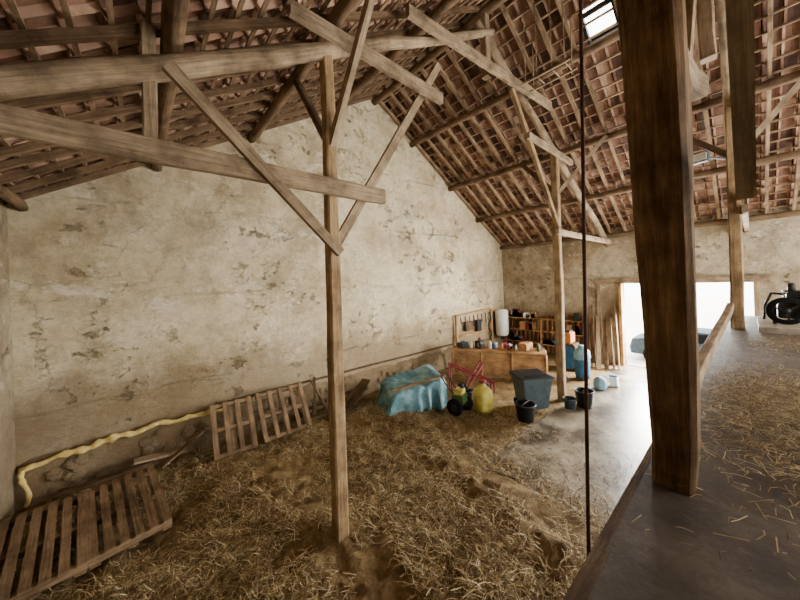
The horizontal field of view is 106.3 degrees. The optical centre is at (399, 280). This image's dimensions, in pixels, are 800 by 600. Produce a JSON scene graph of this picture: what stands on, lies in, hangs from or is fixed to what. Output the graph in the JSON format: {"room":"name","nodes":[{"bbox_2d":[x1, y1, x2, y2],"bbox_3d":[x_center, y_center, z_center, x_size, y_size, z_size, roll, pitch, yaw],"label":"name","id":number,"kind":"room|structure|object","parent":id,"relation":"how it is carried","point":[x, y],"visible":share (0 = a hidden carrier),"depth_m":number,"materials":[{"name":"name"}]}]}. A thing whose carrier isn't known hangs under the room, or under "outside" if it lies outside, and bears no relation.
{"room":"farm building","nodes":[
{"label":"farm building","id":0,"kind":"room"},
{"bbox_2d":[0,202,15,519],"bbox_3d":[-2.312,1.131,-0.043,0.300,5.500,13.000,-2,0,-41],"label":"wall","id":1,"kind":"structure","parent":0,"point":[7,415],"depth_m":4.75,"materials":[{"name":"paint"}]},
{"bbox_2d":[7,94,503,467],"bbox_3d":[-0.826,-1.235,10.110,15.920,10.126,0.350,-2,0,-41],"label":"wall","id":2,"kind":"structure","parent":0,"point":[140,296],"depth_m":6.96,"materials":[{"name":"paint"}]},
{"bbox_2d":[14,336,504,510],"bbox_3d":[-0.494,3.233,9.906,15.320,0.972,0.190,-2,0,-41],"label":"baseboard","id":3,"kind":"structure","parent":2,"relation":"attached to","point":[58,475],"depth_m":6.10,"materials":[{"name":"stone"}]},
{"bbox_2d":[221,343,453,402],"bbox_3d":[-0.934,2.682,9.552,8.300,0.068,0.083,-2,0,-41],"label":"wall rail","id":4,"kind":"object","parent":2,"relation":"attached to","point":[326,376],"visible":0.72,"depth_m":9.28,"materials":[{"name":"brown wood"}]},
{"bbox_2d":[494,309,508,345],"bbox_3d":[4.797,2.194,14.125,0.606,1.720,0.585,-2,0,-41],"label":"water heater","id":5,"kind":"object","parent":2,"relation":"attached to","point":[500,315],"visible":0.96,"depth_m":13.90,"materials":[{"name":"white metal"}]},
{"bbox_2d":[0,353,612,599],"bbox_3d":[3.691,3.368,5.050,15.320,0.301,13.000,-2,0,-41],"label":"floor","id":6,"kind":"structure","parent":0,"point":[373,580],"depth_m":4.56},
{"bbox_2d":[17,408,222,507],"bbox_3d":[-5.105,3.249,5.848,2.960,0.823,0.158,-2,0,-41],"label":"hose","id":7,"kind":"object","parent":6,"relation":"on","point":[112,438],"visible":0.97,"depth_m":5.44,"materials":[{"name":"beige plastic"}]},
{"bbox_2d":[87,465,171,569],"bbox_3d":[-4.152,3.449,4.563,1.608,0.304,0.844,-2,0,43],"label":"wooden pallet","id":8,"kind":"object","parent":6,"relation":"on","point":[127,512],"visible":0.98,"depth_m":4.38,"materials":[{"name":"brown wood"}]},
{"bbox_2d":[209,396,257,460],"bbox_3d":[-3.594,3.149,6.476,0.800,0.988,0.728,-2,0,-38],"label":"wooden pallet","id":9,"kind":"object","parent":6,"relation":"on","point":[227,406],"visible":0.97,"depth_m":6.44,"materials":[{"name":"brown wood"}]},
{"bbox_2d":[255,382,311,443],"bbox_3d":[-2.786,3.121,7.198,1.100,0.988,0.728,-2,0,-41],"label":"wooden pallet","id":10,"kind":"object","parent":6,"relation":"on","point":[283,410],"visible":0.94,"depth_m":7.14,"materials":[{"name":"brown wood"}]},
{"bbox_2d":[0,0,614,543],"bbox_3d":[2.054,-1.295,6.764,15.392,9.546,2.501,-2,0,-39],"label":"truss","id":11,"kind":"object","parent":6,"relation":"on","point":[18,81],"visible":0.98,"depth_m":3.86,"materials":[{"name":"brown wood"}]},
{"bbox_2d":[10,392,641,599],"bbox_3d":[-0.325,3.482,4.792,8.826,0.397,7.708,-2,0,-41],"label":"litter","id":12,"kind":"object","parent":6,"relation":"on","point":[481,554],"visible":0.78,"depth_m":4.22,"materials":[{"name":"brown plant"}]},
{"bbox_2d":[0,491,87,599],"bbox_3d":[-4.720,3.469,3.943,1.608,0.304,0.844,-2,0,43],"label":"wooden pallet","id":13,"kind":"object","parent":12,"relation":"on","point":[35,577],"visible":0.98,"depth_m":3.85,"materials":[{"name":"brown wood"}]},
{"bbox_2d":[52,377,371,500],"bbox_3d":[-3.186,3.114,6.818,6.309,0.914,1.030,-2,0,-41],"label":"scrap timber","id":14,"kind":"object","parent":12,"relation":"on","point":[351,398],"visible":0.8,"depth_m":5.99,"materials":[{"name":"brown wood"}]},
{"bbox_2d":[376,364,447,415],"bbox_3d":[0.337,3.018,8.522,2.022,0.904,1.446,-2,0,-18],"label":"tarp","id":15,"kind":"object","parent":6,"relation":"on","point":[421,388],"visible":0.98,"depth_m":8.13,"materials":[{"name":"blue plastic"}]},
{"bbox_2d":[440,372,472,415],"bbox_3d":[1.476,2.976,7.944,0.651,0.981,0.678,-2,0,-41],"label":"garden tiller","id":16,"kind":"object","parent":6,"relation":"on","point":[460,401],"visible":1,"depth_m":7.73,"materials":[{"name":"metal"}]},
{"bbox_2d":[465,388,472,398],"bbox_3d":[1.889,3.231,8.518,0.385,0.350,0.385,-2,0,-41],"label":"bucket","id":17,"kind":"object","parent":6,"relation":"on","point":[469,391],"visible":0.44,"depth_m":8.47,"materials":[{"name":"black plastic"}]},
{"bbox_2d":[448,361,494,392],"bbox_3d":[2.198,2.989,9.310,1.302,0.873,0.891,-2,0,-19],"label":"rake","id":18,"kind":"object","parent":6,"relation":"on","point":[473,374],"visible":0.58,"depth_m":9.32,"materials":[{"name":"red paint"}]},
{"bbox_2d":[454,308,492,344],"bbox_3d":[3.299,2.341,13.160,2.642,2.090,0.100,-2,0,-41],"label":"frame","id":19,"kind":"object","parent":6,"relation":"on","point":[469,326],"visible":0.94,"depth_m":13.01,"materials":[{"name":"orange wood"}]},
{"bbox_2d":[488,312,491,339],"bbox_3d":[4.145,2.087,13.828,0.295,1.312,0.060,-2,0,-41],"label":"hose","id":20,"kind":"object","parent":19,"relation":"attached to","point":[489,312],"visible":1,"depth_m":13.81,"materials":[{"name":"black plastic"}]},
{"bbox_2d":[473,379,492,413],"bbox_3d":[2.199,3.025,7.933,0.539,0.800,0.520,-2,0,-41],"label":"can","id":21,"kind":"object","parent":6,"relation":"on","point":[482,394],"visible":1,"depth_m":7.74,"materials":[{"name":"yellow plastic"}]},
{"bbox_2d":[452,345,547,377],"bbox_3d":[3.517,2.912,10.755,3.194,0.935,0.833,-2,0,22],"label":"workbench","id":22,"kind":"object","parent":6,"relation":"on","point":[458,354],"visible":0.78,"depth_m":10.45,"materials":[{"name":"orange wood"}]},
{"bbox_2d":[457,341,467,347],"bbox_3d":[2.341,2.360,11.189,0.350,0.240,0.250,-2,0,-41],"label":"toolbox","id":23,"kind":"object","parent":22,"relation":"on","point":[463,344],"visible":1,"depth_m":11.09,"materials":[{"name":"black plastic"}]},
{"bbox_2d":[475,337,484,348],"bbox_3d":[2.927,2.269,10.969,0.342,0.380,0.267,-2,0,-41],"label":"grinder","id":24,"kind":"object","parent":22,"relation":"on","point":[479,343],"visible":1,"depth_m":10.92,"materials":[{"name":"metal"}]},
{"bbox_2d":[469,342,542,349],"bbox_3d":[3.565,2.341,10.954,2.978,0.201,0.237,-2,0,22],"label":"clutter","id":25,"kind":"object","parent":22,"relation":"on","point":[503,343],"visible":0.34,"depth_m":10.82,"materials":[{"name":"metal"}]},
{"bbox_2d":[518,341,532,350],"bbox_3d":[4.395,2.288,10.507,0.450,0.250,0.300,-2,0,-41],"label":"wooden crate","id":26,"kind":"object","parent":22,"relation":"on","point":[523,346],"visible":1,"depth_m":10.38,"materials":[{"name":"orange wood"}]},
{"bbox_2d":[514,399,535,422],"bbox_3d":[3.033,3.132,7.261,0.492,0.468,0.492,-2,0,-41],"label":"bucket","id":27,"kind":"object","parent":6,"relation":"on","point":[525,409],"visible":1,"depth_m":7.12,"materials":[{"name":"black plastic"}]},
{"bbox_2d":[509,368,554,408],"bbox_3d":[3.484,2.880,7.979,0.860,0.940,0.821,-2,0,-6],"label":"wheelie bin","id":28,"kind":"object","parent":6,"relation":"on","point":[534,385],"visible":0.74,"depth_m":7.67,"materials":[{"name":"black plastic"}]},
{"bbox_2d":[505,309,590,358],"bbox_3d":[6.383,2.289,13.287,0.520,1.979,3.530,-2,0,-41],"label":"storage shelf","id":29,"kind":"object","parent":6,"relation":"on","point":[525,325],"visible":0.73,"depth_m":13.45,"materials":[{"name":"orange wood"}]},
{"bbox_2d":[565,329,579,371],"bbox_3d":[6.238,2.554,11.089,0.520,1.460,0.600,-2,0,-41],"label":"barrel","id":30,"kind":"object","parent":6,"relation":"on","point":[571,345],"visible":0.61,"depth_m":10.88,"materials":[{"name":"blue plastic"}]},
{"bbox_2d":[573,345,590,378],"bbox_3d":[6.101,2.714,10.043,0.500,1.090,0.500,-2,0,-41],"label":"barrel","id":31,"kind":"object","parent":6,"relation":"on","point":[578,355],"visible":0.82,"depth_m":9.90,"materials":[{"name":"blue plastic"}]},
{"bbox_2d":[590,305,619,370],"bbox_3d":[7.684,2.072,11.311,0.876,2.288,1.288,-2,0,31],"label":"planks","id":32,"kind":"object","parent":6,"relation":"on","point":[604,327],"visible":1,"depth_m":11.28,"materials":[{"name":"brown wood"}]},
{"bbox_2d":[0,0,799,245],"bbox_3d":[3.434,-3.961,5.050,16.320,5.055,13.600,-2,0,-41],"label":"roof","id":33,"kind":"structure","parent":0,"point":[493,139],"depth_m":6.66,"materials":[{"name":"tile"}]},
{"bbox_2d":[0,187,28,211],"bbox_3d":[-2.175,-1.391,0.151,0.214,0.198,13.000,-2,0,-41],"label":"purlin","id":34,"kind":"object","parent":33,"relation":"attached to","point":[6,198],"visible":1,"depth_m":4.63,"materials":[{"name":"brown wood"}]},
{"bbox_2d":[151,0,192,171],"bbox_3d":[-0.833,-2.521,1.338,0.243,0.231,13.000,-2,0,-41],"label":"purlin","id":35,"kind":"object","parent":33,"relation":"attached to","point":[175,13],"visible":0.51,"depth_m":3.02,"materials":[{"name":"brown wood"}]},
{"bbox_2d":[247,0,362,142],"bbox_3d":[0.522,-3.675,2.538,0.250,0.237,13.000,-2,0,-41],"label":"purlin","id":36,"kind":"object","parent":33,"relation":"attached to","point":[345,9],"visible":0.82,"depth_m":5.25,"materials":[{"name":"brown wood"}]},
{"bbox_2d":[335,0,461,110],"bbox_3d":[2.078,-4.977,3.914,0.230,0.231,13.000,-2,0,-41],"label":"purlin","id":37,"kind":"object","parent":33,"relation":"attached to","point":[446,6],"visible":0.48,"depth_m":6.32,"materials":[{"name":"brown wood"}]},
{"bbox_2d":[371,0,508,105],"bbox_3d":[3.356,-6.068,5.045,0.255,0.249,13.000,-2,0,-41],"label":"purlin","id":38,"kind":"object","parent":33,"relation":"attached to","point":[493,5],"visible":0.71,"depth_m":7.76,"materials":[{"name":"brown wood"}]},
{"bbox_2d":[409,29,621,147],"bbox_3d":[4.650,-5.129,6.130,0.243,0.240,13.000,-2,0,-41],"label":"purlin","id":39,"kind":"object","parent":33,"relation":"attached to","point":[615,37],"visible":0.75,"depth_m":7.68,"materials":[{"name":"brown wood"}]},
{"bbox_2d":[521,0,577,92],"bbox_3d":[3.141,-5.152,6.416,0.430,1.619,1.000,-2,0,-41],"label":"rack","id":40,"kind":"object","parent":33,"relation":"hanging from","point":[568,59],"visible":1,"depth_m":6.34,"materials":[{"name":"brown wood"}]},
{"bbox_2d":[583,0,619,46],"bbox_3d":[4.262,-5.463,6.366,0.601,0.430,0.600,-2,0,-41],"label":"skylight window","id":41,"kind":"structure","parent":33,"relation":"attached to","point":[603,3],"depth_m":6.30,"materials":[{"name":"metal"}]},
{"bbox_2d":[448,70,799,191],"bbox_3d":[6.283,-3.937,7.498,0.234,0.240,13.000,-2,0,-41],"label":"purlin","id":42,"kind":"object","parent":33,"relation":"attached to","point":[793,77],"visible":0.68,"depth_m":8.03,"materials":[{"name":"brown wood"}]},
{"bbox_2d":[475,150,799,222],"bbox_3d":[7.727,-2.860,8.706,0.243,0.246,13.000,-2,0,-41],"label":"purlin","id":43,"kind":"object","parent":33,"relation":"attached to","point":[791,155],"visible":0.7,"depth_m":9.46,"materials":[{"name":"brown wood"}]},
{"bbox_2d":[500,211,799,248],"bbox_3d":[9.230,-1.780,9.966,0.218,0.208,13.000,-2,0,-41],"label":"purlin","id":44,"kind":"object","parent":33,"relation":"attached to","point":[793,213],"visible":0.66,"depth_m":9.48,"materials":[{"name":"brown wood"}]},
{"bbox_2d":[479,364,648,526],"bbox_3d":[7.677,3.259,5.459,9.340,0.110,8.419,-2,0,-41],"label":"floor slab","id":45,"kind":"structure","parent":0,"point":[617,416],"depth_m":6.09,"materials":[{"name":"concrete"}]},
{"bbox_2d":[563,396,576,409],"bbox_3d":[4.432,3.167,7.830,0.321,0.300,0.321,-2,0,-41],"label":"bucket","id":46,"kind":"object","parent":45,"relation":"on","point":[569,401],"visible":1,"depth_m":7.74,"materials":[{"name":"plastic"}]},
{"bbox_2d":[574,387,594,408],"bbox_3d":[4.852,3.061,7.904,0.471,0.484,0.471,-2,0,-41],"label":"bucket","id":47,"kind":"object","parent":45,"relation":"on","point":[579,391],"visible":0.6,"depth_m":7.80,"materials":[{"name":"black plastic"}]},
{"bbox_2d":[593,376,606,389],"bbox_3d":[6.040,3.081,9.056,0.360,0.360,0.351,-2,0,-41],"label":"sack","id":48,"kind":"object","parent":45,"relation":"on","point":[599,383],"visible":1,"depth_m":8.94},
{"bbox_2d":[609,373,619,386],"bbox_3d":[6.605,3.096,9.249,0.323,0.385,0.254,-2,0,-41],"label":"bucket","id":49,"kind":"object","parent":45,"relation":"on","point":[614,380],"visible":0.94,"depth_m":9.18,"materials":[{"name":"white plastic"}]},
{"bbox_2d":[502,205,799,364],"bbox_3d":[9.523,0.718,10.143,0.300,5.500,13.000,-2,0,-41],"label":"wall","id":50,"kind":"structure","parent":0,"point":[771,247],"depth_m":11.51,"materials":[{"name":"paint"}]},
{"bbox_2d":[593,275,770,365],"bbox_3d":[9.197,1.526,10.247,0.200,3.309,4.420,-2,0,-41],"label":"door frame","id":51,"kind":"structure","parent":50,"relation":"attached to","point":[755,279],"depth_m":11.17,"materials":[{"name":"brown wood"}]},
{"bbox_2d":[564,316,799,599],"bbox_3d":[5.551,2.164,2.916,11.700,2.287,3.686,-2,0,-41],"label":"floor","id":52,"kind":"structure","parent":0,"point":[622,564],"depth_m":1.44,"materials":[{"name":"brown concrete"}]},
{"bbox_2d":[579,0,590,558],"bbox_3d":[0.806,-1.013,1.333,0.124,4.649,0.016,-2,0,-10],"label":"metal pole","id":53,"kind":"object","parent":52,"relation":"on","point":[583,197],"visible":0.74,"depth_m":1.32,"materials":[{"name":"metal"}]},
{"bbox_2d":[619,0,697,495],"bbox_3d":[1.501,-1.252,1.785,0.368,4.839,0.367,-2,0,-41],"label":"timber post","id":54,"kind":"object","parent":52,"relation":"on","point":[655,33],"depth_m":1.68,"materials":[{"name":"brown wood"}]},
{"bbox_2d":[622,330,799,579],"bbox_3d":[4.289,1.051,2.876,7.406,0.095,2.203,-2,0,-41],"label":"straw","id":55,"kind":"object","parent":52,"relation":"on","point":[793,398],"visible":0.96,"depth_m":2.44,"materials":[{"name":"beige plant"}]},
{"bbox_2d":[689,0,799,328],"bbox_3d":[4.240,-2.538,4.161,15.394,7.216,2.528,-2,0,-41],"label":"timber truss","id":56,"kind":"object","parent":52,"relation":"on","point":[733,19],"visible":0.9,"depth_m":2.32,"materials":[{"name":"brown wood"}]},
{"bbox_2d":[692,150,724,165],"bbox_3d":[6.435,-2.576,6.311,0.538,0.220,0.314,-2,0,-12],"label":"floodlight","id":57,"kind":"object","parent":56,"relation":"attached to","point":[702,156],"visible":0.77,"depth_m":6.22,"materials":[{"name":"metal"}]},
{"bbox_2d":[757,317,799,334],"bbox_3d":[8.118,0.887,5.632,1.800,0.100,1.800,-2,0,-41],"label":"stone step","id":58,"kind":"structure","parent":52,"relation":"on","point":[766,325],"depth_m":5.67,"materials":[{"name":"stone"}]},
{"bbox_2d":[762,283,799,324],"bbox_3d":[7.706,0.443,5.556,0.651,0.835,1.280,-2,0,-41],"label":"engine","id":59,"kind":"object","parent":58,"relation":"on","point":[787,307],"visible":0.99,"depth_m":5.67,"materials":[{"name":"metal"}]},
{"bbox_2d":[695,303,733,393],"bbox_3d":[4.439,0.800,4.230,6.210,0.529,0.248,-2,0,-41],"label":"brace","id":60,"kind":"object","parent":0,"point":[704,357],"depth_m":3.81,"materials":[{"name":"brown wood"}]},
{"label":"outside","id":61,"kind":"structure","parent":0,"visible":0},
{"bbox_2d":[624,296,753,365],"bbox_3d":[24.888,2.783,27.905,46.040,0.300,90.000,-2,0,-41],"label":"ground","id":62,"kind":"structure","parent":61,"point":[706,310],"depth_m":26.56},
{"bbox_2d":[629,327,710,357],"bbox_3d":[12.076,2.670,12.147,1.840,1.420,4.200,-2,0,-41],"label":"car","id":63,"kind":"object","parent":62,"relation":"on","point":[700,334],"visible":0.02,"depth_m":11.82,"materials":[{"name":"paint"}]}
]}

